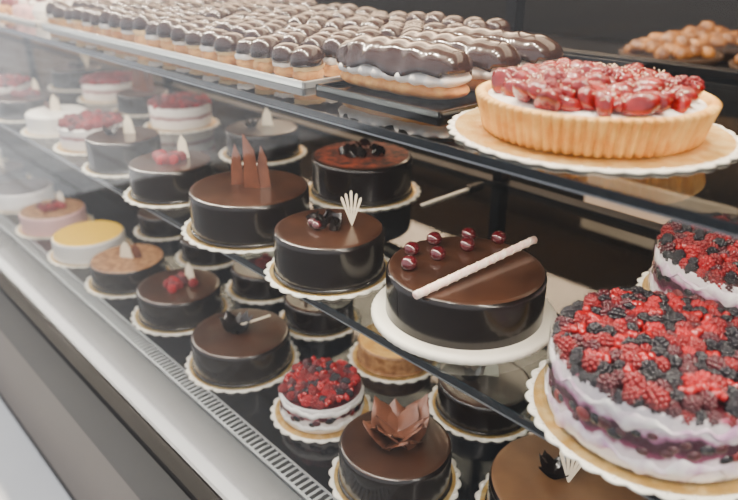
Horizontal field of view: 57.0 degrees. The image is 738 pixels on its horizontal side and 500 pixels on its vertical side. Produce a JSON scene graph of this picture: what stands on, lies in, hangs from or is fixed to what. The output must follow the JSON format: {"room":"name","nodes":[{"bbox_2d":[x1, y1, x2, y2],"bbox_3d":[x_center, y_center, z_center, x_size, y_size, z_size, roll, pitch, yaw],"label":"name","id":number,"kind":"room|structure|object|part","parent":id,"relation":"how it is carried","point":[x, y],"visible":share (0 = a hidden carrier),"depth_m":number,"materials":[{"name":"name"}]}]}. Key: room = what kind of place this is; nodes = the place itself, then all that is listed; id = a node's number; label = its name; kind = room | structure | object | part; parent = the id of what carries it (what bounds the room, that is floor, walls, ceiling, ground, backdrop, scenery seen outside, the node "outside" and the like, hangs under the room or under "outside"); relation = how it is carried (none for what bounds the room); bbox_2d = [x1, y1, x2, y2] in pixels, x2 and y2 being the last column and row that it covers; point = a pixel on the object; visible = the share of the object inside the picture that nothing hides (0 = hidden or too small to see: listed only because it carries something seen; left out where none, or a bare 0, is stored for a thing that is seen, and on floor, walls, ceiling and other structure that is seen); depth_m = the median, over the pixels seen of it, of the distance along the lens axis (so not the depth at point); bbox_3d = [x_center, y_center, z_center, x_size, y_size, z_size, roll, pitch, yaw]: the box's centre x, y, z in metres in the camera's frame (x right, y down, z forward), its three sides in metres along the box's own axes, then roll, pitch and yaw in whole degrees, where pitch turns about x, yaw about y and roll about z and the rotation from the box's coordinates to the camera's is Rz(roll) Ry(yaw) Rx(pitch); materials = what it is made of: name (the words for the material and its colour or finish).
{"room":"food shop","nodes":[
{"label":"food shop","id":0,"kind":"room"},
{"bbox_2d":[0,399,70,499],"bbox_3d":[-1.880,0.428,2.775,0.380,0.120,22.000,-21,32,-38],"label":"floor","id":1,"kind":"structure","parent":0,"point":[24,475],"depth_m":2.08,"materials":[{"name":"white tile"}]},
{"bbox_2d":[0,26,159,75],"bbox_3d":[-3.786,-3.749,7.985,5.600,3.200,0.100,-21,32,-38],"label":"wall","id":2,"kind":"structure","parent":0,"point":[12,61],"depth_m":8.40,"materials":[{"name":"white paint"}]},
{"bbox_2d":[24,60,170,150],"bbox_3d":[0.656,-0.251,4.289,5.600,0.100,13.000,-21,32,-38],"label":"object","id":3,"kind":"structure","parent":0,"point":[66,98],"depth_m":6.99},
{"bbox_2d":[0,0,737,499],"bbox_3d":[-1.102,-0.617,2.414,0.977,2.079,6.900,-21,32,-38],"label":"display case","id":4,"kind":"object","parent":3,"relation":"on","point":[111,407],"visible":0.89,"depth_m":1.54,"materials":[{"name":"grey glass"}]},
{"bbox_2d":[0,74,30,94],"bbox_3d":[-1.343,-0.588,2.482,0.247,0.092,0.249,8,26,18],"label":"cake","id":5,"kind":"object","parent":4,"relation":"on","point":[8,82],"visible":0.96,"depth_m":2.44,"materials":[{"name":"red food"}]},
{"bbox_2d":[0,157,32,183],"bbox_3d":[-1.508,-0.326,2.749,0.255,0.114,0.254,-21,32,-38],"label":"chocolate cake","id":6,"kind":"object","parent":4,"relation":"on","point":[9,170],"visible":0.69,"depth_m":2.73,"materials":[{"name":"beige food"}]},
{"bbox_2d":[0,36,37,49],"bbox_3d":[-1.032,-0.547,2.517,0.683,0.012,6.900,-21,32,-38],"label":"shelf","id":7,"kind":"object","parent":4,"relation":"attached to","point":[6,42],"depth_m":3.87,"materials":[{"name":"clear glass"}]},
{"bbox_2d":[0,13,47,24],"bbox_3d":[-1.131,-0.909,2.521,0.592,0.010,1.152,-21,32,-38],"label":"serving tray","id":8,"kind":"object","parent":4,"relation":"on","point":[34,22],"visible":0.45,"depth_m":2.03,"materials":[{"name":"white ceramic"}]},
{"bbox_2d":[0,0,116,20],"bbox_3d":[-1.135,-0.942,2.502,0.550,0.080,1.086,-21,32,-38],"label":"pastries","id":9,"kind":"object","parent":8,"relation":"on","point":[25,9],"visible":0.37,"depth_m":2.06,"materials":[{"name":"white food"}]},
{"bbox_2d":[0,178,57,213],"bbox_3d":[-1.298,-0.209,2.552,0.255,0.064,0.254,-21,32,-38],"label":"cake","id":10,"kind":"object","parent":4,"relation":"on","point":[15,195],"visible":0.73,"depth_m":2.50,"materials":[{"name":"beige food"}]},
{"bbox_2d":[0,78,59,122],"bbox_3d":[-1.153,-0.515,2.290,0.245,0.119,0.244,-6,25,-13],"label":"chocolate cake","id":11,"kind":"object","parent":4,"relation":"on","point":[14,105],"visible":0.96,"depth_m":2.23,"materials":[{"name":"brown food"}]},
{"bbox_3d":[-1.982,-1.560,3.784,0.035,1.500,0.028,-21,32,-38],"label":"post","id":12,"kind":"part","parent":4,"relation":"part of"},
{"bbox_3d":[-1.443,0.446,2.553,0.022,0.029,6.900,-21,32,-38],"label":"skirting trim","id":13,"kind":"part","parent":4,"relation":"part of","materials":[{"name":"white metal"}]},
{"bbox_2d":[20,94,86,137],"bbox_3d":[-0.971,-0.428,2.111,0.225,0.109,0.224,-21,32,-38],"label":"cake","id":14,"kind":"object","parent":4,"relation":"on","point":[41,122],"visible":0.62,"depth_m":2.06,"materials":[{"name":"beige food"}]},
{"bbox_2d":[15,191,93,239],"bbox_3d":[-1.087,-0.140,2.333,0.255,0.119,0.254,-21,32,-38],"label":"cake","id":15,"kind":"object","parent":4,"relation":"on","point":[41,219],"visible":0.99,"depth_m":2.29,"materials":[{"name":"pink food"}]},
{"bbox_2d":[0,17,112,45],"bbox_3d":[-1.032,-0.836,2.386,0.683,0.012,6.900,-21,32,-38],"label":"shelf","id":16,"kind":"object","parent":4,"relation":"attached to","point":[39,32],"depth_m":1.78,"materials":[{"name":"glass"}]},
{"bbox_3d":[-1.443,0.255,2.466,0.020,0.390,6.900,-21,32,-38],"label":"panel","id":17,"kind":"part","parent":4,"relation":"part of","materials":[{"name":"grey metal"}]},
{"bbox_2d":[48,53,103,91],"bbox_3d":[-1.176,-0.732,2.736,0.245,0.143,0.244,-21,32,-38],"label":"chocolate cake","id":18,"kind":"object","parent":4,"relation":"on","point":[65,78],"visible":0.73,"depth_m":2.67,"materials":[{"name":"brown food"}]},
{"bbox_2d":[52,109,123,155],"bbox_3d":[-0.793,-0.346,1.951,0.227,0.092,0.227,15,28,29],"label":"cake","id":19,"kind":"object","parent":4,"relation":"on","point":[73,129],"visible":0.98,"depth_m":1.89,"materials":[{"name":"beige food"}]},
{"bbox_3d":[-1.444,0.005,2.351,0.024,0.160,6.900,-21,32,-38],"label":"panel","id":20,"kind":"part","parent":4,"relation":"part of","materials":[{"name":"grey metal"}]},
{"bbox_2d":[47,220,133,267],"bbox_3d":[-0.884,-0.026,2.151,0.261,0.064,0.260,-21,32,-38],"label":"cake","id":21,"kind":"object","parent":4,"relation":"on","point":[74,245],"visible":0.85,"depth_m":2.09,"materials":[{"name":"beige food"}]},
{"bbox_2d":[77,70,131,104],"bbox_3d":[-0.966,-0.614,2.539,0.249,0.091,0.247,-6,25,-14],"label":"cake","id":22,"kind":"object","parent":4,"relation":"on","point":[100,88],"visible":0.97,"depth_m":2.46,"materials":[{"name":"beige food"}]},
{"bbox_3d":[-1.446,-0.091,2.305,0.040,0.055,6.900,-21,32,-38],"label":"frame rail","id":23,"kind":"part","parent":4,"relation":"part of","materials":[{"name":"silver metal"}]},
{"bbox_2d":[81,114,161,177],"bbox_3d":[-0.639,-0.284,1.767,0.227,0.132,0.226,-21,32,-38],"label":"chocolate cake","id":24,"kind":"object","parent":4,"relation":"on","point":[109,151],"visible":0.8,"depth_m":1.71,"materials":[{"name":"brown food"}]},
{"bbox_2d":[84,242,172,298],"bbox_3d":[-0.697,0.030,1.961,0.253,0.119,0.251,-21,32,-38],"label":"cake","id":25,"kind":"object","parent":4,"relation":"on","point":[117,271],"visible":0.88,"depth_m":1.91,"materials":[{"name":"beige food"}]},
{"bbox_2d":[111,59,169,116],"bbox_3d":[-0.783,-0.570,2.341,0.225,0.176,0.224,-21,32,-38],"label":"chocolate cake","id":26,"kind":"object","parent":4,"relation":"on","point":[132,102],"visible":0.62,"depth_m":2.31,"materials":[{"name":"brown food"}]},
{"bbox_2d":[133,206,190,240],"bbox_3d":[-0.692,-0.104,2.316,0.221,0.069,0.220,-21,32,-38],"label":"chocolate cake","id":27,"kind":"object","parent":4,"relation":"on","point":[151,227],"visible":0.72,"depth_m":2.25,"materials":[{"name":"brown food"}]},
{"bbox_2d":[123,134,213,208],"bbox_3d":[-0.459,-0.197,1.575,0.229,0.132,0.229,-21,32,-38],"label":"chocolate cake","id":28,"kind":"object","parent":4,"relation":"on","point":[163,179],"visible":1,"depth_m":1.52,"materials":[{"name":"brown food"}]},
{"bbox_2d":[0,214,337,499],"bbox_3d":[-1.321,-0.095,2.431,0.042,0.046,6.900,-21,32,-38],"label":"vent","id":29,"kind":"object","parent":4,"relation":"attached to","point":[293,476],"depth_m":1.50,"materials":[{"name":"grey metal"}]},
{"bbox_3d":[-0.829,-1.042,2.647,0.035,1.500,0.028,-21,32,-38],"label":"post","id":30,"kind":"part","parent":4,"relation":"part of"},
{"bbox_2d":[131,262,231,336],"bbox_3d":[-0.499,0.102,1.784,0.261,0.134,0.260,-21,32,-38],"label":"chocolate cake","id":31,"kind":"object","parent":4,"relation":"on","point":[173,302],"visible":0.99,"depth_m":1.73,"materials":[{"name":"brown food"}]},
{"bbox_2d":[144,91,219,133],"bbox_3d":[-0.600,-0.446,2.164,0.238,0.097,0.239,-1,25,-3],"label":"cake","id":32,"kind":"object","parent":4,"relation":"on","point":[183,112],"visible":0.99,"depth_m":2.10,"materials":[{"name":"beige food"}]},
{"bbox_2d":[41,22,342,88],"bbox_3d":[-0.299,-0.536,1.700,0.592,0.012,1.207,-21,32,-38],"label":"serving tray","id":33,"kind":"object","parent":4,"relation":"on","point":[272,77],"visible":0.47,"depth_m":1.32,"materials":[{"name":"white"}]},
{"bbox_2d":[45,0,510,80],"bbox_3d":[-0.296,-0.565,1.686,0.590,0.070,1.196,-21,32,-38],"label":"pastries","id":34,"kind":"object","parent":33,"relation":"on","point":[300,40],"visible":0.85,"depth_m":1.47,"materials":[{"name":"brown"}]},
{"bbox_2d":[175,235,244,269],"bbox_3d":[-0.496,-0.047,2.108,0.221,0.138,0.220,-21,32,-38],"label":"chocolate cake","id":35,"kind":"object","parent":4,"relation":"on","point":[198,258],"visible":0.38,"depth_m":2.05,"materials":[{"name":"brown food"}]},
{"bbox_2d":[185,309,299,393],"bbox_3d":[-0.297,0.204,1.576,0.266,0.121,0.266,-21,32,-38],"label":"chocolate cake","id":36,"kind":"object","parent":4,"relation":"on","point":[237,350],"visible":0.98,"depth_m":1.52,"materials":[{"name":"brown food"}]},
{"bbox_2d":[181,133,309,253],"bbox_3d":[-0.243,-0.141,1.371,0.287,0.199,0.286,-21,32,-38],"label":"chocolate cake","id":37,"kind":"object","parent":4,"relation":"on","point":[238,210],"visible":0.85,"depth_m":1.31,"materials":[{"name":"brown food"}]},
{"bbox_2d":[225,251,284,304],"bbox_3d":[-0.299,0.047,1.917,0.221,0.124,0.220,-21,32,-38],"label":"chocolate cake","id":38,"kind":"object","parent":4,"relation":"on","point":[245,285],"visible":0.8,"depth_m":1.86,"materials":[{"name":"brown food"}]},
{"bbox_2d":[219,108,307,164],"bbox_3d":[-0.294,-0.327,1.871,0.245,0.124,0.244,-21,32,-38],"label":"chocolate cake","id":39,"kind":"object","parent":4,"relation":"on","point":[278,139],"visible":0.89,"depth_m":1.82,"materials":[{"name":"brown food"}]},
{"bbox_3d":[-0.755,-0.349,2.888,0.030,0.040,6.900,-21,32,-38],"label":"rail","id":40,"kind":"part","parent":4,"relation":"part of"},
{"bbox_2d":[280,294,361,340],"bbox_3d":[-0.130,0.126,1.751,0.221,0.119,0.220,-21,32,-38],"label":"chocolate cake","id":41,"kind":"object","parent":4,"relation":"on","point":[304,320],"visible":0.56,"depth_m":1.69,"materials":[{"name":"brown food"}]},
{"bbox_2d":[270,356,372,443],"bbox_3d":[-0.098,0.295,1.414,0.218,0.090,0.219,-10,26,-21],"label":"cake","id":42,"kind":"object","parent":4,"relation":"on","point":[317,399],"visible":1,"depth_m":1.36,"materials":[{"name":"red food"}]},
{"bbox_2d":[264,191,389,300],"bbox_3d":[-0.070,-0.034,1.192,0.234,0.153,0.234,-21,32,-38],"label":"chocolate cake","id":43,"kind":"object","parent":4,"relation":"on","point":[332,254],"visible":0.98,"depth_m":1.14,"materials":[{"name":"brown food"}]},
{"bbox_3d":[-0.763,-0.648,2.744,0.040,0.024,6.900,-21,32,-38],"label":"rail","id":44,"kind":"part","parent":4,"relation":"part of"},
{"bbox_2d":[309,138,420,211],"bbox_3d":[-0.017,-0.192,1.585,0.279,0.115,0.278,-21,32,-38],"label":"chocolate cake","id":45,"kind":"object","parent":4,"relation":"on","point":[380,173],"visible":0.93,"depth_m":1.51,"materials":[{"name":"brown food"}]},
{"bbox_2d":[348,323,440,383],"bbox_3d":[0.061,0.229,1.603,0.225,0.054,0.224,-21,32,-38],"label":"cake","id":46,"kind":"object","parent":4,"relation":"on","point":[373,361],"visible":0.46,"depth_m":1.54,"materials":[{"name":"beige food"}]},
{"bbox_2d":[329,393,460,499],"bbox_3d":[0.047,0.349,1.224,0.245,0.150,0.244,-21,32,-38],"label":"chocolate cake","id":47,"kind":"object","parent":4,"relation":"on","point":[393,451],"visible":1,"depth_m":1.20,"materials":[{"name":"brown food"}]},
{"bbox_2d":[420,181,483,205],"bbox_3d":[0.194,-0.132,1.580,0.210,0.009,0.014,-21,32,-38],"label":"cake knife","id":48,"kind":"object","parent":4,"relation":"on","point":[477,184],"visible":1,"depth_m":1.59,"materials":[{"name":"silver metal"}]},
{"bbox_2d":[371,227,556,365],"bbox_3d":[0.148,0.055,1.051,0.290,0.109,0.290,-21,32,-38],"label":"chocolate cake","id":49,"kind":"object","parent":4,"relation":"on","point":[467,299],"visible":0.99,"depth_m":0.98,"materials":[{"name":"brown food"}]},
{"bbox_2d":[428,362,534,442],"bbox_3d":[0.241,0.277,1.419,0.237,0.119,0.236,-21,32,-38],"label":"chocolate cake","id":50,"kind":"object","parent":4,"relation":"on","point":[460,414],"visible":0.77,"depth_m":1.37,"materials":[{"name":"brown food"}]},
{"bbox_2d":[316,54,646,118],"bbox_3d":[0.219,-0.306,1.196,0.582,0.010,0.272,-21,32,-38],"label":"serving tray","id":51,"kind":"object","parent":4,"relation":"on","point":[439,109],"visible":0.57,"depth_m":1.03,"materials":[{"name":"black"}]},
{"bbox_2d":[336,26,562,99],"bbox_3d":[0.133,-0.313,1.117,0.315,0.083,0.269,-21,32,-38],"label":"eclairs","id":52,"kind":"object","parent":51,"relation":"on","point":[451,62],"visible":0.92,"depth_m":1.03,"materials":[{"name":"brown food"}]},
{"bbox_3d":[0.324,-0.523,1.510,0.035,1.500,0.028,-21,32,-38],"label":"post","id":53,"kind":"part","parent":4,"relation":"part of","materials":[{"name":"black metal"}]},
{"bbox_2d":[475,434,647,499],"bbox_3d":[0.332,0.381,1.131,0.304,0.170,0.304,-21,32,-38],"label":"cake","id":54,"kind":"object","parent":4,"relation":"on","point":[529,467],"visible":0.73,"depth_m":1.14,"materials":[{"name":"brown food"}]},
{"bbox_2d":[447,58,737,174],"bbox_3d":[0.281,-0.190,0.853,0.361,0.084,0.360,10,26,21],"label":"tart","id":55,"kind":"object","parent":4,"relation":"on","point":[563,113],"visible":1,"depth_m":0.76,"materials":[{"name":"beige food"}]},
{"bbox_2d":[525,285,737,499],"bbox_3d":[0.359,0.144,0.831,0.319,0.128,0.318,-21,32,-38],"label":"cake","id":56,"kind":"object","parent":4,"relation":"on","point":[637,386],"visible":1,"depth_m":0.76,"materials":[{"name":"red food"}]},
{"bbox_3d":[-0.763,-0.940,2.611,0.040,0.032,6.900,-21,32,-38],"label":"shelf rail","id":57,"kind":"part","parent":4,"relation":"part of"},
{"bbox_2d":[636,212,737,310],"bbox_3d":[0.605,0.031,1.085,0.321,0.123,0.320,-21,32,-38],"label":"cake","id":58,"kind":"object","parent":4,"relation":"on","point":[688,260],"visible":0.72,"depth_m":1.04,"materials":[{"name":"red food"}]},
{"bbox_2d":[171,0,737,316],"bbox_3d":[1.382,-0.553,2.720,1.300,1.750,7.100,-21,32,-38],"label":"shelf","id":59,"kind":"object","parent":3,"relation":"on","point":[579,256],"depth_m":3.04,"materials":[{"name":"black glass"}]},
{"bbox_2d":[547,35,737,103],"bbox_3d":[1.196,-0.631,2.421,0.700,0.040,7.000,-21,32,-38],"label":"tray","id":60,"kind":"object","parent":59,"relation":"on","point":[728,96],"depth_m":2.83,"materials":[{"name":"black metal"}]},
{"bbox_3d":[2.045,0.360,1.355,0.025,0.220,3.620,-21,32,-38],"label":"drawer","id":61,"kind":"part","parent":59,"relation":"part of","materials":[{"name":"beige wood"}]},
{"bbox_2d":[619,31,723,65],"bbox_3d":[1.046,-0.696,2.359,0.340,0.122,0.340,-21,32,-38],"label":"pastries","id":62,"kind":"object","parent":59,"relation":"on","point":[672,45],"visible":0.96,"depth_m":2.28,"materials":[{"name":"brown food"}]},
{"bbox_2d":[664,21,737,62],"bbox_3d":[1.268,-0.795,2.568,0.340,0.130,0.340,-21,32,-38],"label":"pastries","id":63,"kind":"object","parent":59,"relation":"on","point":[724,41],"visible":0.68,"depth_m":2.48,"materials":[{"name":"brown food"}]},
{"bbox_2d":[729,55,737,68],"bbox_3d":[1.304,-0.579,2.105,0.340,0.120,0.340,-21,32,-38],"label":"pastry","id":64,"kind":"object","parent":59,"relation":"on","point":[733,63],"visible":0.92,"depth_m":2.15,"materials":[{"name":"brown food"}]}
]}

